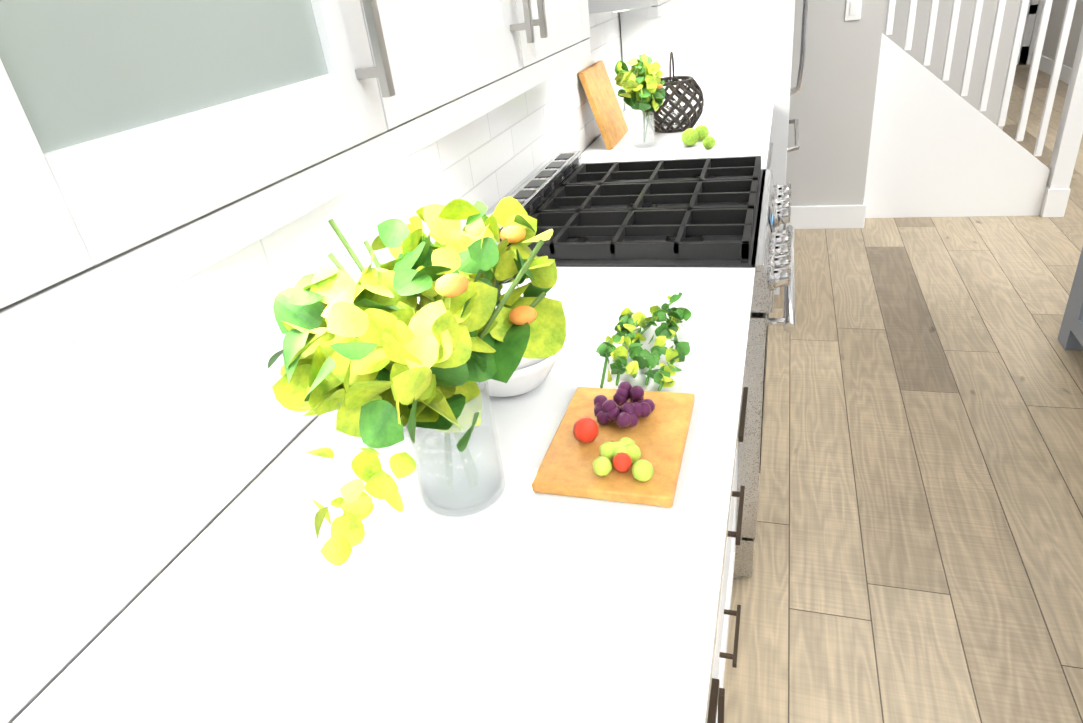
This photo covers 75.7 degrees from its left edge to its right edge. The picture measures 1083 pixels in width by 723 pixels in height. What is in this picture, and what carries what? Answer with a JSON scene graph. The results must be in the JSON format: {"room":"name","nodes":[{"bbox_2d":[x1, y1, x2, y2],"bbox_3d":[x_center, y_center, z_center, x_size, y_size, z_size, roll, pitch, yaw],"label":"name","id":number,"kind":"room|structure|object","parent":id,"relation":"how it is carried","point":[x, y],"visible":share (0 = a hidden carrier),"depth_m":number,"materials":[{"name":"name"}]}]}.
{"room":"kitchen","nodes":[
{"label":"kitchen","id":0,"kind":"room"},
{"bbox_2d":[8,11,624,722],"bbox_3d":[-0.716,-0.100,0.307,0.150,3.040,8.420,3,30,18],"label":"wall","id":1,"kind":"structure","parent":0,"point":[172,559],"depth_m":0.87,"materials":[{"name":"grey paint"}]},
{"bbox_2d":[0,0,147,363],"bbox_3d":[-0.543,-0.430,-0.057,0.348,1.146,0.508,3,30,18],"label":"upper cabinet","id":2,"kind":"object","parent":1,"relation":"attached to","point":[67,254],"depth_m":0.35,"materials":[{"name":"white wood"}]},
{"bbox_2d":[0,12,623,722],"bbox_3d":[-0.281,-0.526,1.310,0.008,0.880,4.140,3,30,18],"label":"backsplash","id":3,"kind":"structure","parent":1,"relation":"attached to","point":[144,446],"depth_m":0.86,"materials":[{"name":"tile"}]},
{"bbox_2d":[32,0,599,179],"bbox_3d":[-0.263,-0.897,0.722,0.348,1.146,0.849,3,30,18],"label":"upper cabinet","id":4,"kind":"object","parent":1,"relation":"attached to","point":[150,150],"depth_m":0.57,"materials":[{"name":"white wood"}]},
{"bbox_2d":[600,0,683,15],"bbox_3d":[0.217,-1.700,2.062,0.348,1.146,0.819,3,30,18],"label":"upper cabinet","id":5,"kind":"object","parent":1,"relation":"attached to","point":[605,5],"depth_m":1.98,"materials":[{"name":"white wood"}]},
{"bbox_2d":[783,0,885,228],"bbox_3d":[1.112,-2.690,3.356,1.170,4.200,0.200,3,30,18],"label":"wall","id":6,"kind":"structure","parent":0,"point":[831,108],"depth_m":3.82,"materials":[{"name":"grey paint"}]},
{"bbox_2d":[845,0,861,20],"bbox_3d":[1.602,-1.816,3.577,0.075,0.115,0.009,3,30,18],"label":"switch plate","id":7,"kind":"object","parent":6,"relation":"attached to","point":[853,10],"visible":1,"depth_m":3.57,"materials":[{"name":"white plastic"}]},
{"bbox_2d":[723,65,1082,722],"bbox_3d":[2.367,0.024,2.617,4.570,0.100,13.900,3,30,18],"label":"floor","id":8,"kind":"structure","parent":0,"point":[918,550],"depth_m":2.17,"materials":[{"name":"brown wood"}]},
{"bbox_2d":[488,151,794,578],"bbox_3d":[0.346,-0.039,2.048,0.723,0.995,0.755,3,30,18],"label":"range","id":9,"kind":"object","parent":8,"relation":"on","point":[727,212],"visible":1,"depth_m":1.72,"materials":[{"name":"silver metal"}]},
{"bbox_2d":[620,0,794,294],"bbox_3d":[0.853,-1.677,3.295,0.788,2.555,1.038,3,30,18],"label":"surround","id":10,"kind":"object","parent":8,"relation":"on","point":[731,51],"visible":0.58,"depth_m":2.99,"materials":[{"name":"white"}]},
{"bbox_2d":[712,692,715,722],"bbox_3d":[-0.124,0.707,0.944,0.628,0.886,0.450,3,30,18],"label":"base cabinet","id":11,"kind":"object","parent":8,"relation":"on","point":[713,693],"depth_m":0.71,"materials":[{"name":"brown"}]},
{"bbox_2d":[716,387,747,722],"bbox_3d":[0.052,0.413,1.434,0.628,0.886,0.865,3,30,18],"label":"base cabinet","id":12,"kind":"object","parent":8,"relation":"on","point":[733,540],"depth_m":1.43,"materials":[{"name":"white wood"}]},
{"bbox_2d":[12,267,754,722],"bbox_3d":[-0.191,0.352,0.645,0.653,0.030,2.240,3,30,18],"label":"countertop","id":13,"kind":"structure","parent":12,"relation":"on","point":[529,606],"depth_m":0.78,"materials":[{"name":"white stone"}]},
{"bbox_2d":[348,264,426,437],"bbox_3d":[-0.226,-0.015,1.024,0.100,0.250,0.100,3,30,18],"label":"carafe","id":14,"kind":"object","parent":13,"relation":"on","point":[404,430],"visible":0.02,"depth_m":0.99,"materials":[{"name":"clear glass"}]},
{"bbox_2d":[268,197,565,565],"bbox_3d":[-0.111,0.014,0.825,0.289,0.365,0.547,3,30,18],"label":"vase","id":15,"kind":"object","parent":13,"relation":"on","point":[378,356],"visible":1,"depth_m":0.71,"materials":[{"name":"green plant"}]},
{"bbox_2d":[476,294,565,396],"bbox_3d":[-0.057,-0.015,1.121,0.196,0.119,0.196,3,30,18],"label":"bowls","id":16,"kind":"object","parent":13,"relation":"on","point":[528,375],"visible":0.1,"depth_m":1.06,"materials":[{"name":"white ceramic"}]},
{"bbox_2d":[531,381,694,506],"bbox_3d":[0.105,0.091,0.956,0.180,0.055,0.240,3,30,18],"label":"board","id":17,"kind":"object","parent":13,"relation":"on","point":[625,441],"visible":1,"depth_m":0.93,"materials":[{"name":"brown wood"}]},
{"bbox_2d":[595,292,691,390],"bbox_3d":[0.183,-0.047,1.190,0.152,0.031,0.339,3,30,18],"label":"sprigs","id":18,"kind":"object","parent":13,"relation":"on","point":[628,323],"visible":0.96,"depth_m":1.15,"materials":[{"name":"green plant"}]},
{"bbox_2d":[581,100,773,168],"bbox_3d":[0.529,-0.851,2.653,0.653,0.030,1.138,3,30,18],"label":"countertop","id":19,"kind":"structure","parent":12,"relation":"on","point":[742,129],"depth_m":2.55,"materials":[{"name":"white stone"}]},
{"bbox_2d":[578,60,628,149],"bbox_3d":[0.239,-0.972,2.625,0.106,0.270,0.320,3,30,18],"label":"leaning board","id":20,"kind":"object","parent":19,"relation":"on","point":[603,101],"visible":0.98,"depth_m":2.58,"materials":[{"name":"brown wood"}]},
{"bbox_2d":[614,54,665,147],"bbox_3d":[0.347,-0.915,2.456,0.172,0.309,0.200,3,30,18],"label":"potted plant","id":21,"kind":"object","parent":19,"relation":"on","point":[640,82],"visible":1,"depth_m":2.41,"materials":[{"name":"green"}]},
{"bbox_2d":[642,51,703,132],"bbox_3d":[0.498,-1.031,2.655,0.234,0.280,0.233,3,30,18],"label":"lantern","id":22,"kind":"object","parent":19,"relation":"on","point":[690,118],"visible":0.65,"depth_m":2.62,"materials":[{"name":"grey wicker"}]},
{"bbox_2d":[682,125,702,145],"bbox_3d":[0.521,-0.786,2.440,0.058,0.060,0.058,-5,29,5],"label":"moss ball","id":23,"kind":"object","parent":19,"relation":"on","point":[691,136],"depth_m":2.42,"materials":[{"name":"green plant"}]},
{"bbox_2d":[698,131,715,148],"bbox_3d":[0.571,-0.746,2.373,0.043,0.044,0.043,-5,29,5],"label":"moss ball","id":24,"kind":"object","parent":19,"relation":"on","point":[708,142],"depth_m":2.37,"materials":[{"name":"green plant"}]},
{"bbox_2d":[787,0,807,152],"bbox_3d":[0.913,-1.371,3.511,0.760,1.778,0.910,3,30,18],"label":"fridge","id":25,"kind":"object","parent":8,"relation":"on","point":[796,89],"visible":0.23,"depth_m":3.30,"materials":[{"name":"silver metal"}]},
{"bbox_2d":[864,33,1049,217],"bbox_3d":[2.224,-2.791,5.211,2.107,2.340,3.654,3,30,18],"label":"stairs","id":26,"kind":"structure","parent":8,"relation":"on","point":[938,148],"depth_m":3.92,"materials":[{"name":"paint"}]},
{"bbox_2d":[885,0,1082,216],"bbox_3d":[2.317,-1.692,3.627,1.068,1.928,0.120,3,30,18],"label":"stair railing","id":27,"kind":"object","parent":26,"relation":"on","point":[1064,157],"visible":0.88,"depth_m":3.67,"materials":[{"name":"white wood"}]},
{"bbox_2d":[1058,247,1082,349],"bbox_3d":[2.120,0.077,1.533,0.936,0.902,2.196,3,30,18],"label":"kitchen island","id":28,"kind":"object","parent":8,"relation":"on","point":[1070,336],"visible":1,"depth_m":2.56,"materials":[{"name":"grey wood"}]},
{"bbox_2d":[882,0,1020,130],"bbox_3d":[2.527,-3.270,4.069,0.914,4.200,0.150,3,30,18],"label":"wall","id":29,"kind":"structure","parent":0,"point":[983,42],"depth_m":4.59,"materials":[{"name":"grey paint"}]},
{"bbox_2d":[1041,0,1082,67],"bbox_3d":[4.855,-3.558,5.555,0.130,2.740,4.100,3,30,18],"label":"wall","id":30,"kind":"structure","parent":0,"point":[1054,27],"depth_m":7.05,"materials":[{"name":"grey paint"}]},
{"bbox_2d":[785,51,1071,228],"bbox_3d":[3.045,-0.880,3.845,3.865,0.140,17.200,3,30,18],"label":"baseboard","id":31,"kind":"structure","parent":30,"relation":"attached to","point":[831,217],"depth_m":4.12,"materials":[{"name":"white wood"}]},
{"bbox_3d":[3.223,-3.659,6.128,0.915,2.740,4.020,3,30,18],"label":"wall","id":32,"kind":"structure","parent":0,"visible":0},
{"bbox_2d":[1017,0,1043,64],"bbox_3d":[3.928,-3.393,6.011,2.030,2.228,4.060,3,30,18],"label":"door frame","id":33,"kind":"structure","parent":32,"relation":"attached to","point":[1030,30],"depth_m":7.76,"materials":[{"name":"white wood"}]}
]}

